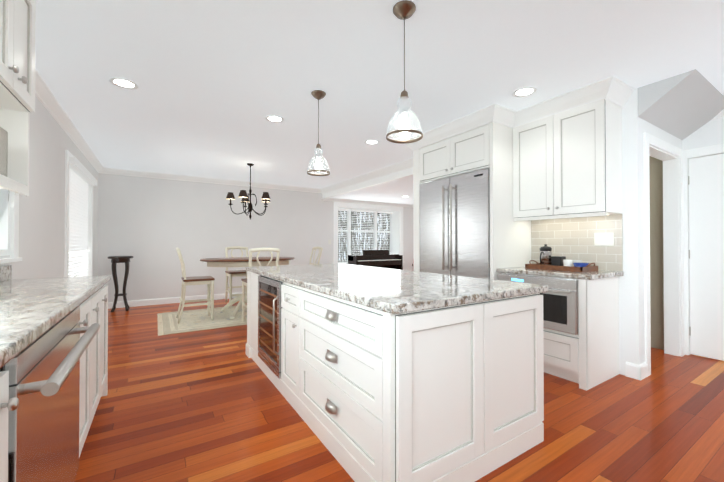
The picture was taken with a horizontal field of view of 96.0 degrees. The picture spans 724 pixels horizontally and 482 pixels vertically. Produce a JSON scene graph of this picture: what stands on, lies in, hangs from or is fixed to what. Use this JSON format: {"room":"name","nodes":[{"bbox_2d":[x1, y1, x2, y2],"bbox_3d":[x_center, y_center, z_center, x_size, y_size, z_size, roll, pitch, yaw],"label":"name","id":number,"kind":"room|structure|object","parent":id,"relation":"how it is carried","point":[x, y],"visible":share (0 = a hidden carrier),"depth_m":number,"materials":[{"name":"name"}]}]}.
{"room":"kitchen","nodes":[
{"label":"kitchen","id":0,"kind":"room"},
{"bbox_2d":[0,95,98,278],"bbox_3d":[-2.210,-0.076,1.746,0.150,2.500,9.650,0,-1,-32],"label":"wall","id":1,"kind":"structure","parent":0,"point":[42,229],"depth_m":3.00,"materials":[{"name":"paint"}]},
{"bbox_2d":[0,265,11,280],"bbox_3d":[-1.055,0.196,0.082,0.019,0.099,5.104,0,-1,-32],"label":"backsplash","id":2,"kind":"structure","parent":1,"relation":"attached to","point":[6,270],"depth_m":2.16,"materials":[{"name":"beige stone"}]},
{"bbox_2d":[0,189,21,263],"bbox_3d":[-2.260,-0.437,1.866,0.190,1.155,1.080,0,-1,-32],"label":"kitchen window","id":3,"kind":"structure","parent":1,"relation":"in","point":[9,222],"depth_m":2.26,"materials":[{"name":"white wood"}]},
{"bbox_2d":[0,0,23,99],"bbox_3d":[-1.489,-0.919,1.085,0.348,0.575,0.572,0,-1,-32],"label":"upper cabinet","id":4,"kind":"object","parent":1,"relation":"attached to","point":[17,55],"depth_m":1.36,"materials":[{"name":"wood"}]},
{"bbox_2d":[0,127,7,176],"bbox_3d":[-1.591,-0.377,1.229,0.270,0.210,0.320,0,-1,-32],"label":"basket","id":5,"kind":"object","parent":4,"relation":"in","point":[3,150],"visible":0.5,"depth_m":1.40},
{"bbox_2d":[0,0,35,115],"bbox_3d":[-1.673,-0.916,1.377,0.348,0.575,0.361,0,-1,-32],"label":"upper cabinet","id":6,"kind":"object","parent":1,"relation":"attached to","point":[24,107],"depth_m":1.56,"materials":[{"name":"wood"}]},
{"bbox_2d":[35,69,103,172],"bbox_3d":[-3.253,-1.262,3.613,0.075,0.095,4.935,0,-1,-32],"label":"crown molding","id":7,"kind":"structure","parent":1,"relation":"attached to","point":[45,96],"depth_m":3.36,"materials":[{"name":"white wood"}]},
{"bbox_2d":[64,150,96,276],"bbox_3d":[-3.823,-0.070,4.365,0.225,1.890,1.820,0,-1,-32],"label":"dining room window","id":8,"kind":"structure","parent":1,"relation":"in","point":[80,181],"depth_m":4.34,"materials":[{"name":"white glass"}]},
{"bbox_2d":[98,173,412,301],"bbox_3d":[-0.969,-0.024,8.153,8.800,2.500,0.150,0,-1,-32],"label":"wall","id":9,"kind":"structure","parent":0,"point":[150,225],"depth_m":6.54,"materials":[{"name":"paint"}]},
{"bbox_2d":[108,292,245,308],"bbox_3d":[-1.094,1.167,7.967,8.400,0.115,0.014,0,-1,-32],"label":"baseboard","id":10,"kind":"structure","parent":9,"relation":"attached to","point":[133,303],"depth_m":6.23,"materials":[{"name":"white wood"}]},
{"bbox_2d":[103,168,412,206],"bbox_3d":[-1.077,-1.140,7.960,8.400,0.270,0.075,0,-1,-32],"label":"crown molding","id":11,"kind":"structure","parent":9,"relation":"attached to","point":[106,170],"depth_m":6.85,"materials":[{"name":"white wood"}]},
{"bbox_2d":[334,202,404,263],"bbox_3d":[0.126,-0.133,8.995,2.290,1.710,0.500,0,-1,-32],"label":"bay window","id":12,"kind":"structure","parent":9,"relation":"in","point":[396,228],"depth_m":9.14,"materials":[{"name":"white wood"}]},
{"bbox_2d":[321,158,412,198],"bbox_3d":[0.107,-1.171,6.329,0.142,0.234,4.100,0,-1,-32],"label":"header beam","id":13,"kind":"structure","parent":0,"point":[398,171],"depth_m":6.17,"materials":[{"name":"white paint"}]},
{"bbox_2d":[331,176,412,204],"bbox_3d":[2.005,-1.179,7.530,4.450,0.199,4.100,0,-1,-32],"label":"ceiling","id":14,"kind":"structure","parent":0,"point":[393,191],"depth_m":7.41,"materials":[{"name":"white paint"}]},
{"bbox_2d":[35,0,723,188],"bbox_3d":[1.508,-1.357,4.110,8.950,0.100,9.650,0,-1,-32],"label":"ceiling","id":15,"kind":"structure","parent":0,"point":[217,82],"depth_m":2.46,"materials":[{"name":"white paint"}]},
{"bbox_2d":[109,78,137,88],"bbox_3d":[-1.986,-1.313,2.721,0.196,0.007,0.196,0,-1,-32],"label":"recessed light","id":16,"kind":"object","parent":15,"relation":"in","point":[123,83],"visible":1,"depth_m":2.72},
{"bbox_2d":[226,163,269,219],"bbox_3d":[-1.896,-0.823,5.503,0.739,0.944,0.717,0,-1,-32],"label":"chandelier","id":17,"kind":"object","parent":15,"relation":"hanging from","point":[265,198],"visible":1,"depth_m":5.40,"materials":[{"name":"black metal"}]},
{"bbox_2d":[265,115,283,122],"bbox_3d":[-0.936,-1.307,3.492,0.196,0.007,0.196,0,-1,-32],"label":"recessed light","id":18,"kind":"object","parent":15,"relation":"in","point":[273,118],"visible":1,"depth_m":3.48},
{"bbox_2d":[307,90,329,175],"bbox_3d":[-0.387,-0.956,2.902,0.210,0.719,0.210,0,-1,-32],"label":"pendant light","id":19,"kind":"object","parent":15,"relation":"hanging from","point":[318,95],"visible":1,"depth_m":2.88,"materials":[{"name":"white glass"}]},
{"bbox_2d":[364,140,378,144],"bbox_3d":[0.129,-1.301,4.296,0.196,0.007,0.196,0,-1,-32],"label":"recessed light","id":20,"kind":"object","parent":15,"relation":"in","point":[371,142],"visible":1,"depth_m":4.30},
{"bbox_2d":[386,0,422,143],"bbox_3d":[0.241,-0.955,1.855,0.210,0.739,0.210,0,-1,-32],"label":"pendant light","id":21,"kind":"object","parent":15,"relation":"hanging from","point":[404,10],"visible":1,"depth_m":1.83,"materials":[{"name":"white glass"}]},
{"bbox_2d":[512,87,536,96],"bbox_3d":[1.433,-1.312,2.872,0.196,0.007,0.196,0,-1,-32],"label":"recessed light","id":22,"kind":"object","parent":15,"relation":"in","point":[524,91],"visible":1,"depth_m":2.86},
{"bbox_2d":[74,298,723,481],"bbox_3d":[1.508,1.223,4.089,8.950,0.060,9.650,0,-1,-32],"label":"floor","id":23,"kind":"structure","parent":0,"point":[211,405],"depth_m":2.10,"materials":[{"name":"brown wood"}]},
{"bbox_2d":[0,345,27,481],"bbox_3d":[-0.960,0.726,0.432,0.557,0.875,0.598,0,-1,-32],"label":"base cabinet","id":24,"kind":"object","parent":23,"relation":"on","point":[14,371],"depth_m":0.83,"materials":[{"name":"wood"}]},
{"bbox_2d":[28,297,87,481],"bbox_3d":[-1.336,0.730,1.026,0.557,0.875,0.976,0,-1,-32],"label":"dishwasher","id":25,"kind":"object","parent":23,"relation":"on","point":[53,361],"depth_m":1.16,"materials":[{"name":"metal"}]},
{"bbox_2d":[0,275,110,364],"bbox_3d":[-0.825,0.266,0.227,0.562,0.039,5.104,0,-1,-32],"label":"countertop","id":26,"kind":"structure","parent":25,"relation":"on","point":[27,306],"depth_m":1.33,"materials":[{"name":"grey stone"}]},
{"bbox_2d":[88,289,99,431],"bbox_3d":[-1.680,0.735,1.568,0.557,0.875,0.452,0,-1,-32],"label":"base cabinet","id":27,"kind":"object","parent":23,"relation":"on","point":[93,298],"depth_m":1.91,"materials":[{"name":"wood"}]},
{"bbox_2d":[100,281,107,397],"bbox_3d":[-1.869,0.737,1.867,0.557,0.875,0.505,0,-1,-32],"label":"base cabinet","id":28,"kind":"object","parent":23,"relation":"on","point":[103,288],"depth_m":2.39,"materials":[{"name":"wood"}]},
{"bbox_2d":[108,256,133,311],"bbox_3d":[-4.153,0.731,5.605,0.360,0.941,0.360,0,-1,-32],"label":"plant stand","id":29,"kind":"object","parent":23,"relation":"on","point":[115,260],"visible":1,"depth_m":5.54,"materials":[{"name":"brown wood"}]},
{"bbox_2d":[157,306,246,335],"bbox_3d":[-1.844,1.201,5.459,2.690,0.005,1.550,0,-1,-32],"label":"rug","id":30,"kind":"object","parent":23,"relation":"on","point":[195,320],"visible":0.44,"depth_m":4.89,"materials":[{"name":"beige fabric"}]},
{"bbox_2d":[176,247,214,322],"bbox_3d":[-2.533,0.640,4.939,0.496,1.093,0.440,0,-1,-32],"label":"chair","id":31,"kind":"object","parent":30,"relation":"on","point":[202,280],"visible":1,"depth_m":4.85,"materials":[{"name":"beige wood"}]},
{"bbox_2d":[225,246,247,306],"bbox_3d":[-2.338,0.650,6.196,0.440,1.093,0.496,0,-1,-32],"label":"chair","id":32,"kind":"object","parent":30,"relation":"on","point":[235,273],"visible":0.52,"depth_m":6.20,"materials":[{"name":"beige wood"}]},
{"bbox_2d":[200,257,294,318],"bbox_3d":[-1.879,0.742,5.470,1.520,0.906,1.064,0,-1,-32],"label":"dining table","id":33,"kind":"object","parent":30,"relation":"on","point":[232,262],"visible":0.52,"depth_m":5.09,"materials":[{"name":"brown wood"}]},
{"bbox_2d":[241,248,279,320],"bbox_3d":[-1.473,0.639,4.736,0.440,1.093,0.496,0,-1,-32],"label":"chair","id":34,"kind":"object","parent":30,"relation":"on","point":[244,283],"visible":0.46,"depth_m":4.62,"materials":[{"name":"beige wood"}]},
{"bbox_2d":[309,247,322,264],"bbox_3d":[-1.029,0.649,6.032,0.496,1.093,0.440,0,-1,-32],"label":"chair","id":35,"kind":"object","parent":30,"relation":"on","point":[320,251],"visible":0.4,"depth_m":6.15,"materials":[{"name":"beige wood"}]},
{"bbox_2d":[348,250,402,269],"bbox_3d":[0.364,0.726,8.192,1.420,1.000,0.460,0,-1,-32],"label":"piano","id":36,"kind":"object","parent":23,"relation":"on","point":[380,258],"visible":0.48,"depth_m":8.13,"materials":[{"name":"black wood"}]},
{"bbox_2d":[246,271,547,481],"bbox_3d":[-0.082,0.744,2.664,1.193,0.876,2.508,0,-1,-32],"label":"kitchen island","id":37,"kind":"object","parent":23,"relation":"on","point":[375,374],"depth_m":1.62,"materials":[{"name":"wood"}]},
{"bbox_2d":[246,263,548,314],"bbox_3d":[-0.064,0.286,2.676,1.155,0.040,2.530,0,-1,-32],"label":"island countertop","id":38,"kind":"structure","parent":37,"relation":"on","point":[401,292],"depth_m":1.88,"materials":[{"name":"grey stone"}]},
{"bbox_2d":[413,122,530,279],"bbox_3d":[1.236,0.006,3.883,0.735,2.370,1.183,0,-1,-32],"label":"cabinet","id":39,"kind":"object","parent":23,"relation":"on","point":[465,224],"visible":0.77,"depth_m":3.50,"materials":[{"name":"metal"}]},
{"bbox_2d":[405,104,502,150],"bbox_3d":[0.948,-1.241,3.711,0.107,0.135,1.363,0,-1,-32],"label":"crown molding","id":40,"kind":"structure","parent":39,"relation":"attached to","point":[493,113],"depth_m":3.50,"materials":[{"name":"white wood"}]},
{"bbox_2d":[496,214,623,390],"bbox_3d":[1.809,0.472,3.046,0.657,1.424,0.834,0,-1,-32],"label":"base cabinet","id":41,"kind":"object","parent":23,"relation":"on","point":[581,329],"visible":0.58,"depth_m":2.79,"materials":[{"name":"wood"}]},
{"bbox_2d":[525,244,597,271],"bbox_3d":[1.850,0.149,3.042,0.300,0.238,0.553,0,-1,-32],"label":"tray","id":42,"kind":"object","parent":41,"relation":"on","point":[548,261],"visible":1,"depth_m":3.03,"materials":[{"name":"brown wood"}]},
{"bbox_2d":[594,233,613,245],"bbox_3d":[2.219,-0.016,2.990,0.009,0.120,0.155,0,-1,-32],"label":"switch plate","id":43,"kind":"object","parent":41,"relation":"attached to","point":[603,239],"visible":1,"depth_m":2.99,"materials":[{"name":"white plastic"}]},
{"bbox_2d":[607,88,644,375],"bbox_3d":[1.844,-0.060,3.727,0.120,2.500,2.140,0,-1,-32],"label":"wall","id":44,"kind":"structure","parent":0,"point":[631,315],"depth_m":2.83,"materials":[{"name":"paint"}]},
{"bbox_2d":[513,99,621,220],"bbox_3d":[1.925,-0.697,3.134,0.377,0.975,0.823,0,-1,-32],"label":"upper cabinet","id":45,"kind":"object","parent":44,"relation":"attached to","point":[567,164],"visible":1,"depth_m":2.93,"materials":[{"name":"wood"}]},
{"bbox_2d":[505,76,619,128],"bbox_3d":[1.780,-1.246,2.995,0.113,0.135,0.917,0,-1,-32],"label":"crown molding","id":46,"kind":"structure","parent":45,"relation":"attached to","point":[615,90],"depth_m":2.92,"materials":[{"name":"white wood"}]},
{"bbox_2d":[608,80,633,107],"bbox_3d":[2.192,-1.248,2.766,0.324,0.135,0.090,0,-1,-32],"label":"crown molding","id":47,"kind":"structure","parent":45,"relation":"attached to","point":[626,90],"depth_m":2.79,"materials":[{"name":"white wood"}]},
{"bbox_2d":[643,120,681,360],"bbox_3d":[2.892,-0.064,3.194,1.080,2.500,0.120,0,-1,-32],"label":"wall","id":48,"kind":"structure","parent":0,"point":[655,131],"depth_m":3.08,"materials":[{"name":"paint"}]},
{"bbox_2d":[638,69,723,139],"bbox_3d":[2.970,-1.190,2.967,1.198,0.249,0.358,0,-1,-32],"label":"soffit","id":49,"kind":"structure","parent":0,"point":[682,106],"depth_m":2.83,"materials":[{"name":"white paint"}]},
{"bbox_2d":[649,117,723,354],"bbox_3d":[3.688,-0.065,3.053,0.124,2.500,5.250,0,-1,-32],"label":"wall","id":50,"kind":"structure","parent":0,"point":[656,258],"depth_m":3.59,"materials":[{"name":"grey paint"}]},
{"bbox_2d":[643,132,723,376],"bbox_3d":[3.146,0.115,2.794,1.075,2.135,1.066,0,-1,-32],"label":"door frame","id":51,"kind":"structure","parent":50,"relation":"attached to","point":[675,249],"depth_m":3.07,"materials":[{"name":"white wood"}]},
{"bbox_2d":[688,154,723,360],"bbox_3d":[3.598,0.158,3.038,0.112,2.030,0.812,0,-1,-32],"label":"door","id":52,"kind":"structure","parent":50,"relation":"in","point":[706,224],"depth_m":3.29,"materials":[{"name":"white wood"}]},
{"bbox_2d":[713,109,723,118],"bbox_3d":[4.156,-1.274,2.146,0.075,0.095,3.020,0,-1,-32],"label":"crown molding","id":53,"kind":"structure","parent":50,"relation":"attached to","point":[721,114],"depth_m":3.19,"materials":[{"name":"white wood"}]},
{"label":"outside","id":54,"kind":"structure","parent":0,"visible":0},
{"bbox_2d":[338,211,389,261],"bbox_3d":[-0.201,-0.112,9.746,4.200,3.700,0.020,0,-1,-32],"label":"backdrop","id":55,"kind":"structure","parent":54,"point":[341,249],"depth_m":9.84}
]}

